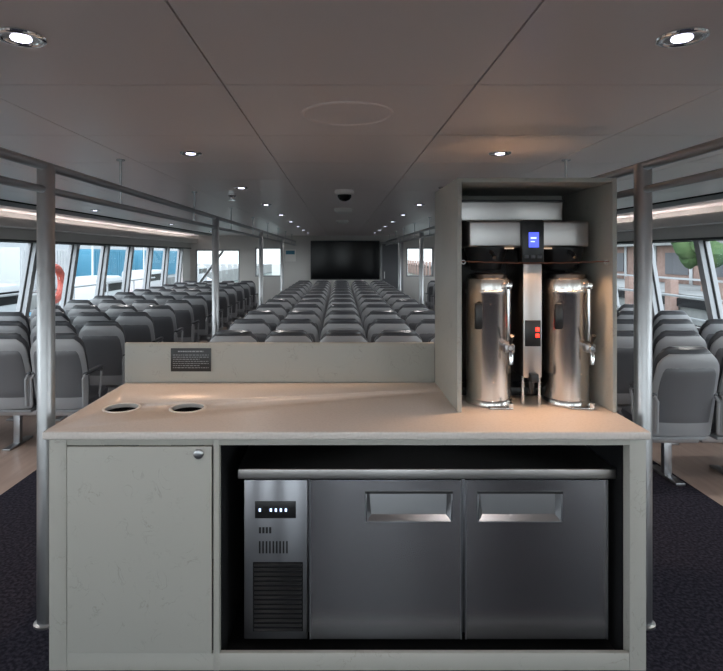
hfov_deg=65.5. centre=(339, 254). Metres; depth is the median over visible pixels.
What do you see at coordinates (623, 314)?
passenger seat
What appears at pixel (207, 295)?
passenger seat
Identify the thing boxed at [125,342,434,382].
backsplash
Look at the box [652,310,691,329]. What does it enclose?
passenger seat
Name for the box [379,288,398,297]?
passenger seat
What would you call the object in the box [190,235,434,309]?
wall
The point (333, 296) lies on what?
passenger seat
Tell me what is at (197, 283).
passenger seat
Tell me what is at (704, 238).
trim
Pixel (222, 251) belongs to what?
window
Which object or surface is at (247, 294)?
passenger seat
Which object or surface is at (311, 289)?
passenger seat
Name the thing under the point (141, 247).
window
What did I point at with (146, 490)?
counter
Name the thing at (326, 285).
passenger seat
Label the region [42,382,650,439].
countertop
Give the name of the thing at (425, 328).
passenger seat
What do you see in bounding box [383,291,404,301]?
passenger seat
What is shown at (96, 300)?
passenger seat
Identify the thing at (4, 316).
passenger seat
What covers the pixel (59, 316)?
passenger seat
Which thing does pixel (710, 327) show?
passenger seat
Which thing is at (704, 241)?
window
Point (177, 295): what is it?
passenger seat
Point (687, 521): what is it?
floor
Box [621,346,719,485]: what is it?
passenger seat
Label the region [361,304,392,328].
passenger seat
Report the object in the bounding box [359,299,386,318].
passenger seat
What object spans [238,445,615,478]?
countertop
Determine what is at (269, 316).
passenger seat
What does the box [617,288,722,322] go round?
deck railing
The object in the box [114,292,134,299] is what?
passenger seat
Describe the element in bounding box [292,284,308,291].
passenger seat
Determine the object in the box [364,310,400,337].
passenger seat
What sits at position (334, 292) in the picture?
passenger seat
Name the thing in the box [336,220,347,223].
smoke detector
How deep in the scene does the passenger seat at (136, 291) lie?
10.54 m
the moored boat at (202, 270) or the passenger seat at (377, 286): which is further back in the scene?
the moored boat at (202, 270)
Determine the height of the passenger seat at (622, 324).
1.000 m
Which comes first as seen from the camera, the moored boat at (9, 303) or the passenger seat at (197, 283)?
the passenger seat at (197, 283)
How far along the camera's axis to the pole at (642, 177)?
2.47 m
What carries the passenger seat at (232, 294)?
on the floor
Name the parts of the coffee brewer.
water tank, control panel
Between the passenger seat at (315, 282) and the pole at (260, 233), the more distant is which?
the passenger seat at (315, 282)
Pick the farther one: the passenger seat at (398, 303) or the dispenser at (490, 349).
the passenger seat at (398, 303)
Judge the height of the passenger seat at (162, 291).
1.000 m
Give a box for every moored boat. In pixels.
[0,284,30,315]
[59,246,121,304]
[122,248,160,291]
[198,266,211,281]
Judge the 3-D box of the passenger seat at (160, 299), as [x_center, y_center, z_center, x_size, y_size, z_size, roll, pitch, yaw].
[-2.790,1.140,9.096,0.466,1.000,0.598,0,0,0]
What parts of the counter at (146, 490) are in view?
cupboard door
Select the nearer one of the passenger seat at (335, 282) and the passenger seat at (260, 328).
the passenger seat at (260, 328)
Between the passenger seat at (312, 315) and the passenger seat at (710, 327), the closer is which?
the passenger seat at (710, 327)
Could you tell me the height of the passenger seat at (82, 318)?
1.000 m
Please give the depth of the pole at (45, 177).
2.47 m
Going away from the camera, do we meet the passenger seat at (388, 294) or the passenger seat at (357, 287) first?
the passenger seat at (388, 294)
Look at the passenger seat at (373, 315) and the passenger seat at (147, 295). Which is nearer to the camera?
the passenger seat at (373, 315)
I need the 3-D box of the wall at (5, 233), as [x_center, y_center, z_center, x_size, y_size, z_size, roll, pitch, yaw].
[-4.450,0.535,6.450,0.140,2.410,20.100,0,0,0]
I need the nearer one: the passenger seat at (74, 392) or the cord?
the cord
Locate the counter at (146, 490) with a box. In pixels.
[42,342,650,670]
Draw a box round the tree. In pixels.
[671,241,722,290]
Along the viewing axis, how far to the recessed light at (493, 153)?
3.10 m
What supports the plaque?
attached to the counter at (146, 490)
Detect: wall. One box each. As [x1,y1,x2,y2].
[0,211,189,323]
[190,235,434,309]
[617,205,722,333]
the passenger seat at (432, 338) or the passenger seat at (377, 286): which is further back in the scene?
the passenger seat at (377, 286)
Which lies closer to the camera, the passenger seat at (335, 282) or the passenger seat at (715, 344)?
the passenger seat at (715, 344)
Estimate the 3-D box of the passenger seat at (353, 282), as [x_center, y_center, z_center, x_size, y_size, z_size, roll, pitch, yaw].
[0.498,1.140,14.366,0.466,1.000,0.598,0,0,0]
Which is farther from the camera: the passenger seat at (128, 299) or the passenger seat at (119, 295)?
the passenger seat at (119, 295)
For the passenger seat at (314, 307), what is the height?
1.000 m
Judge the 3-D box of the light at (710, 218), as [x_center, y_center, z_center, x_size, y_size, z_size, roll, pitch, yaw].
[4.290,-0.420,6.450,0.220,0.120,20.100,0,0,0]
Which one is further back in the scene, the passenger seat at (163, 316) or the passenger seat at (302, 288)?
the passenger seat at (302, 288)
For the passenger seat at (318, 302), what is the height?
1.000 m
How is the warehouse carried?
on the quay at (694, 308)
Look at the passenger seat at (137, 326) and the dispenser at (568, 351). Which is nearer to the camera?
the dispenser at (568, 351)
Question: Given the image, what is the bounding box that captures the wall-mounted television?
[311,241,379,279]
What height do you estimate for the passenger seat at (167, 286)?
1.000 m
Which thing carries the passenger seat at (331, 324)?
on the floor
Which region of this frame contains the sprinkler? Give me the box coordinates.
[228,193,235,200]
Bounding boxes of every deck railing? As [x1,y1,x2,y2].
[0,277,154,312]
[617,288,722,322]
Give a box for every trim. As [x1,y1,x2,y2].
[0,239,190,320]
[617,237,722,330]
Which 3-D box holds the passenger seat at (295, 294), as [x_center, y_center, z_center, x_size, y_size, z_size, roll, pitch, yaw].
[-0.906,1.140,10.116,0.466,1.000,0.598,0,0,0]
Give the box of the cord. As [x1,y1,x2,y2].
[462,260,608,264]
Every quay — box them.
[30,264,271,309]
[408,260,722,325]
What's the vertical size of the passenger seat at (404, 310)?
1.000 m
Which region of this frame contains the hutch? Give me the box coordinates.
[435,178,616,411]
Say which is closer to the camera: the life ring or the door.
the life ring
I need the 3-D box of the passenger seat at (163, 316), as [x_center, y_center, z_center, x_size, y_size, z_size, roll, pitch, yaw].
[-2.320,1.140,7.396,0.466,1.000,0.598,0,0,0]
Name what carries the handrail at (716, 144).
attached to the ceiling
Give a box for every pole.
[33,163,54,629]
[212,216,218,335]
[259,231,262,304]
[280,237,283,291]
[398,237,400,290]
[419,231,423,303]
[634,163,655,629]
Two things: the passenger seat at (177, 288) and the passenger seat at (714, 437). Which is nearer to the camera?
the passenger seat at (714, 437)
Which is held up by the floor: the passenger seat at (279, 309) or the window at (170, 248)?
the passenger seat at (279, 309)
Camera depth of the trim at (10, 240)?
9.67 m
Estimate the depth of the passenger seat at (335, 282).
13.27 m
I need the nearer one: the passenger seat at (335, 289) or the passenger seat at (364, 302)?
the passenger seat at (364, 302)
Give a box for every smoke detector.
[334,208,351,213]
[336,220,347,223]
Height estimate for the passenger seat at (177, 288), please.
1.000 m
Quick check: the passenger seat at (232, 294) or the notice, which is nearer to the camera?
the passenger seat at (232, 294)
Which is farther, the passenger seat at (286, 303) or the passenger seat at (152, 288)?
the passenger seat at (152, 288)
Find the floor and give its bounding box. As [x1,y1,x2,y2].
[0,313,722,670]
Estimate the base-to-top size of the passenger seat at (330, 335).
1.000 m
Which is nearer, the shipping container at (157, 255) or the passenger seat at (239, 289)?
the passenger seat at (239, 289)
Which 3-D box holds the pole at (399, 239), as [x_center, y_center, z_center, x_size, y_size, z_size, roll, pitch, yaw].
[1.350,0.618,12.700,0.100,2.045,0.100,0,0,0]
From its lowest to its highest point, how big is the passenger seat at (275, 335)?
1.000 m
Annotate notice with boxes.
[285,250,295,260]
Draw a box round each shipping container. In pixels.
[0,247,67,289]
[76,249,134,276]
[135,250,176,274]
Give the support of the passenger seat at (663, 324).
on the floor
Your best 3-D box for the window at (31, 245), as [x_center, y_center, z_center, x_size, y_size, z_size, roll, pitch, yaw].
[-4.453,0.355,7.375,0.034,1.094,1.487,0,0,0]
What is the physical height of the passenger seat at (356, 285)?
1.000 m
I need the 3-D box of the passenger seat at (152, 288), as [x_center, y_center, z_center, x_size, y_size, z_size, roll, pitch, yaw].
[-3.730,1.140,11.646,0.466,1.000,0.598,0,0,0]
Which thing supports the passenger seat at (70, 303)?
on the floor
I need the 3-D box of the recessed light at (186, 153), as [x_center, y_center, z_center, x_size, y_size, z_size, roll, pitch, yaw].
[-0.830,-0.566,3.120,0.124,0.013,0.124,0,0,0]
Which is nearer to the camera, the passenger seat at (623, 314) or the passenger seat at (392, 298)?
the passenger seat at (623, 314)
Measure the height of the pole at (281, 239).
2.045 m
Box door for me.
[380,242,402,291]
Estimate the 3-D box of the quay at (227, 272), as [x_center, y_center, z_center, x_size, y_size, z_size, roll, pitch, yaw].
[-38.500,3.190,72.500,43.000,1.900,135.000,0,0,0]
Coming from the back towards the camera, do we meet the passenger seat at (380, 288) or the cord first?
the passenger seat at (380, 288)
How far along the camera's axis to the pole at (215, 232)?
5.87 m
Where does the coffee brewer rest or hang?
on the counter at (146, 490)
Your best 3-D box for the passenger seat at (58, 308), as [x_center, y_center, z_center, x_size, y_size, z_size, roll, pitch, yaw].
[-3.730,1.140,7.396,0.466,1.000,0.598,0,0,0]
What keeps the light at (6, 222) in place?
attached to the wall at (5, 233)
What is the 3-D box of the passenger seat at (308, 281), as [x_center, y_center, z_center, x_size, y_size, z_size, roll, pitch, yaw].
[-0.906,1.140,14.366,0.466,1.000,0.598,0,0,0]
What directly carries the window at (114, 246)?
in the wall at (5, 233)
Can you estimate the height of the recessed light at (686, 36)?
0.013 m
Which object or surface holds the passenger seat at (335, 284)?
on the floor
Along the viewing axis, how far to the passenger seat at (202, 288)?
11.39 m
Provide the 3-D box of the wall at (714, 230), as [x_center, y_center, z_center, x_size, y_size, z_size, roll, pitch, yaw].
[4.450,0.535,6.450,0.140,2.410,20.100,0,0,0]
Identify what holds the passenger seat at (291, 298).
on the floor
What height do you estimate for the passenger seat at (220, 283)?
1.000 m
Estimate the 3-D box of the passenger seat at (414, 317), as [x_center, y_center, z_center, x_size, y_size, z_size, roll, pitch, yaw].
[0.966,1.140,6.716,0.466,1.000,0.598,0,0,0]
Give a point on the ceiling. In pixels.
(143, 83)
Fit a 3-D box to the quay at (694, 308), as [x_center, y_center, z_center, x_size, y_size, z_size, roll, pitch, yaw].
[43.250,2.690,60.000,53.500,2.900,160.000,0,0,0]
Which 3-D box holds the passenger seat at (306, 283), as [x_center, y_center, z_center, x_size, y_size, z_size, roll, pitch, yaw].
[-0.906,1.140,13.516,0.466,1.000,0.598,0,0,0]
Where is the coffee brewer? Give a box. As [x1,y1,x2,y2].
[462,200,588,404]
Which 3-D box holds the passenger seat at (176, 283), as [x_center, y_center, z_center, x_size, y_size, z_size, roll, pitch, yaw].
[-3.730,1.140,13.346,0.466,1.000,0.598,0,0,0]
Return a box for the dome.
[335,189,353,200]
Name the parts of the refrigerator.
door, door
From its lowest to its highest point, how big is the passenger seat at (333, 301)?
1.000 m
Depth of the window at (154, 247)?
14.20 m
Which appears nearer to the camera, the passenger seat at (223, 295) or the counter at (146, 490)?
the counter at (146, 490)
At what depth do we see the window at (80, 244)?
10.44 m
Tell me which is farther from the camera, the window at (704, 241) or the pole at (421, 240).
the pole at (421, 240)
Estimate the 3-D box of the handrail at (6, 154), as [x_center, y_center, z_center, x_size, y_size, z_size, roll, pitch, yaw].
[-1.310,-0.421,7.800,0.050,0.297,17.400,0,0,0]
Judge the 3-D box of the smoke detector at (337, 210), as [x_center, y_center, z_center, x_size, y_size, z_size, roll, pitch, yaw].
[0.040,-0.540,6.900,0.220,0.060,0.220,0,0,0]
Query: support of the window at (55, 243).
in the wall at (5, 233)
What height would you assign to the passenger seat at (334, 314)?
1.000 m
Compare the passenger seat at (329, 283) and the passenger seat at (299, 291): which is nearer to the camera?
the passenger seat at (299, 291)
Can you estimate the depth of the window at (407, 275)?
16.52 m
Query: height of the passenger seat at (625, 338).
1.000 m
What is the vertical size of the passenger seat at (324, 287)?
1.000 m
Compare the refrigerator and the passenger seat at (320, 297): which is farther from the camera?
the passenger seat at (320, 297)
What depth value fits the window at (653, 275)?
7.87 m
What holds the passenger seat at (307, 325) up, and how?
on the floor
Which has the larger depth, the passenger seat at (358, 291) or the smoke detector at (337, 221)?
the passenger seat at (358, 291)
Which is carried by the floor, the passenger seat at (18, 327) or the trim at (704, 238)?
the passenger seat at (18, 327)
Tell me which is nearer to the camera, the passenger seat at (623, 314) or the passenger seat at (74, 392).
the passenger seat at (74, 392)
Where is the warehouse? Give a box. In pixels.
[617,241,722,284]
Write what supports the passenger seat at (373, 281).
on the floor
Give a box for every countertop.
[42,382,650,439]
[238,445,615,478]
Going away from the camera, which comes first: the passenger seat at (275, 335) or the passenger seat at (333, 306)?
the passenger seat at (275, 335)
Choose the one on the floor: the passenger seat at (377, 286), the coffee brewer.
the passenger seat at (377, 286)
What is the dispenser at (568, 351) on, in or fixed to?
on the counter at (146, 490)
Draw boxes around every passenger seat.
[0,312,30,334]
[0,321,30,420]
[0,333,36,450]
[30,305,65,321]
[30,312,70,330]
[30,321,76,420]
[30,333,107,416]
[63,300,92,315]
[67,305,101,323]
[72,312,111,392]
[79,321,125,392]
[91,295,116,305]
[97,300,125,311]
[105,305,137,320]
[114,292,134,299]
[115,312,163,341]
[122,295,145,304]
[132,300,158,311]
[133,289,151,294]
[142,292,161,299]
[143,305,183,341]
[148,286,164,291]
[152,295,175,304]
[158,289,176,294]
[162,284,176,288]
[164,300,199,341]
[169,292,188,299]
[171,286,187,291]
[174,282,186,285]
[181,295,211,340]
[182,289,201,294]
[184,284,197,288]
[194,282,206,285]
[195,286,211,291]
[196,292,223,341]
[207,289,232,326]
[210,330,258,341]
[219,282,227,285]
[219,286,239,329]
[227,284,246,316]
[229,319,270,341]
[234,282,252,318]
[241,281,257,309]
[244,310,279,330]
[256,304,286,321]
[265,299,292,313]
[265,330,312,341]
[272,295,296,306]
[276,319,318,341]
[278,291,300,301]
[284,288,303,297]
[285,310,321,340]
[288,286,305,294]
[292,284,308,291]
[292,304,323,327]
[295,282,310,288]
[297,299,325,319]
[298,280,312,286]
[301,295,326,313]
[305,291,327,306]
[307,288,328,302]
[310,286,329,297]
[313,284,329,292]
[315,282,330,294]
[316,280,331,289]
[319,330,367,341]
[321,319,364,336]
[323,310,361,325]
[325,304,358,316]
[327,299,356,308]
[328,295,354,303]
[329,291,353,299]
[330,288,352,295]
[331,284,350,290]
[331,286,351,291]
[332,282,349,286]
[351,280,365,290]
[352,282,367,290]
[352,284,369,293]
[353,286,372,296]
[354,288,375,302]
[355,291,378,306]
[357,295,382,312]
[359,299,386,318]
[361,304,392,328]
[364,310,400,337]
[367,319,409,341]
[370,280,384,286]
[372,282,387,288]
[374,284,390,291]
[374,330,421,341]
[377,286,394,293]
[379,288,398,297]
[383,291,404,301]
[387,295,411,306]
[392,299,418,312]
[397,304,428,319]
[405,310,434,330]
[415,319,434,341]
[425,280,434,308]
[428,333,434,342]
[430,284,434,310]
[616,319,633,416]
[617,304,633,311]
[617,310,633,318]
[617,330,633,410]
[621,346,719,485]
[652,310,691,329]
[652,319,697,345]
[652,330,706,444]
[699,319,722,344]
[699,357,722,473]
[707,330,722,365]
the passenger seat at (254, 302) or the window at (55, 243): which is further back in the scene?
the passenger seat at (254, 302)
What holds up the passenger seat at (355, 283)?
on the floor
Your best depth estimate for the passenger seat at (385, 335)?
4.75 m
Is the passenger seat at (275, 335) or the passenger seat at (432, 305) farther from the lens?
the passenger seat at (432, 305)
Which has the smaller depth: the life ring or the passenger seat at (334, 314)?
the passenger seat at (334, 314)
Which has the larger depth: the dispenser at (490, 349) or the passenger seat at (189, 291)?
the passenger seat at (189, 291)
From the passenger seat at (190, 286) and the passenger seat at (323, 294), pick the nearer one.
the passenger seat at (323, 294)
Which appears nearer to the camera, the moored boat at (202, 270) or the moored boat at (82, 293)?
the moored boat at (82, 293)
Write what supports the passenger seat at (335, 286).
on the floor
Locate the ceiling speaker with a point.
(344, 113)
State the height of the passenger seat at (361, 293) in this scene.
1.000 m
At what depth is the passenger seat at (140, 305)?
7.96 m
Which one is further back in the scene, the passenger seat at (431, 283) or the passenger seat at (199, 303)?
the passenger seat at (431, 283)
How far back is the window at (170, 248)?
15.42 m
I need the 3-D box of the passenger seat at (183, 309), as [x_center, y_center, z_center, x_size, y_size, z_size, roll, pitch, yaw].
[-2.320,1.140,8.246,0.466,1.000,0.598,0,0,0]
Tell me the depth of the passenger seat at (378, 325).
5.59 m
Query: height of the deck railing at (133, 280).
1.120 m
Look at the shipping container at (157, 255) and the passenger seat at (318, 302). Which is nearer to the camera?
the passenger seat at (318, 302)
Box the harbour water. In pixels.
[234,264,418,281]
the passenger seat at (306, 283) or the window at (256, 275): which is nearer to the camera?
the passenger seat at (306, 283)
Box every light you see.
[0,27,47,47]
[0,216,197,242]
[179,151,201,155]
[234,186,248,188]
[489,151,511,155]
[617,211,722,231]
[655,27,709,47]
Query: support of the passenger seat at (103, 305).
on the floor
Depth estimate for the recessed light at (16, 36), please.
1.45 m
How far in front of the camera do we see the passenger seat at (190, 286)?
12.24 m
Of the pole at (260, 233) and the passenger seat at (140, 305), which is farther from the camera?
the pole at (260, 233)
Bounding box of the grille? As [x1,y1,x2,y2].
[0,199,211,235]
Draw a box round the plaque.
[171,348,210,370]
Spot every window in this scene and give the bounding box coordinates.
[0,241,32,311]
[29,243,73,316]
[80,244,104,294]
[114,246,129,291]
[141,247,149,288]
[154,247,166,284]
[170,248,179,281]
[196,250,239,281]
[255,248,279,276]
[406,248,432,276]
[652,241,700,326]
[703,239,722,318]
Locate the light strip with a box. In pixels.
[617,192,722,213]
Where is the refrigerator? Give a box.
[238,445,615,638]
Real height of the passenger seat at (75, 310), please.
1.000 m
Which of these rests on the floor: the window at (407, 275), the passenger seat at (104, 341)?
the passenger seat at (104, 341)
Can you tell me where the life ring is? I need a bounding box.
[55,264,64,303]
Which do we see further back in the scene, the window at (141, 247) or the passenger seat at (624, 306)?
the window at (141, 247)
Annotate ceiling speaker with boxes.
[302,101,393,125]
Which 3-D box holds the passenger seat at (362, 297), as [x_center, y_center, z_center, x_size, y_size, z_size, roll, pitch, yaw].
[0.498,1.140,9.266,0.466,1.000,0.598,0,0,0]
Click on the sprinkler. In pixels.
(232, 196)
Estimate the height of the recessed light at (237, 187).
0.013 m
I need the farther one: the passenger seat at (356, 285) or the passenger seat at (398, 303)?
the passenger seat at (356, 285)
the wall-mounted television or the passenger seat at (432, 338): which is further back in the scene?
the wall-mounted television
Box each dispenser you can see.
[465,272,514,409]
[542,272,595,409]
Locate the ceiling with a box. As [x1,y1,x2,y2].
[0,0,722,235]
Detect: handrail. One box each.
[0,147,295,245]
[385,137,722,245]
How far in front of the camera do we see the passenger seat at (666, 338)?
4.73 m
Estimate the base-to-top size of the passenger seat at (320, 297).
1.000 m
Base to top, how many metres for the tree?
3.645 m
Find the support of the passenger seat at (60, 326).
on the floor
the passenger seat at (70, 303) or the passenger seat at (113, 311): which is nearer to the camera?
the passenger seat at (113, 311)
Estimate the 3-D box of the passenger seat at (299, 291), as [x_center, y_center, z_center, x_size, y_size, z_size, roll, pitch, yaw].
[-0.906,1.140,10.966,0.466,1.000,0.598,0,0,0]
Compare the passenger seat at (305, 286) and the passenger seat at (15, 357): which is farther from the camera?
the passenger seat at (305, 286)
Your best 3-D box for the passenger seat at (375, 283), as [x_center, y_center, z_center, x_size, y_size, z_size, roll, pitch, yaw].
[0.966,1.140,13.516,0.466,1.000,0.598,0,0,0]
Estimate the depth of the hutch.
2.60 m
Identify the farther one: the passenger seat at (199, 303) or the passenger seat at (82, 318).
the passenger seat at (199, 303)

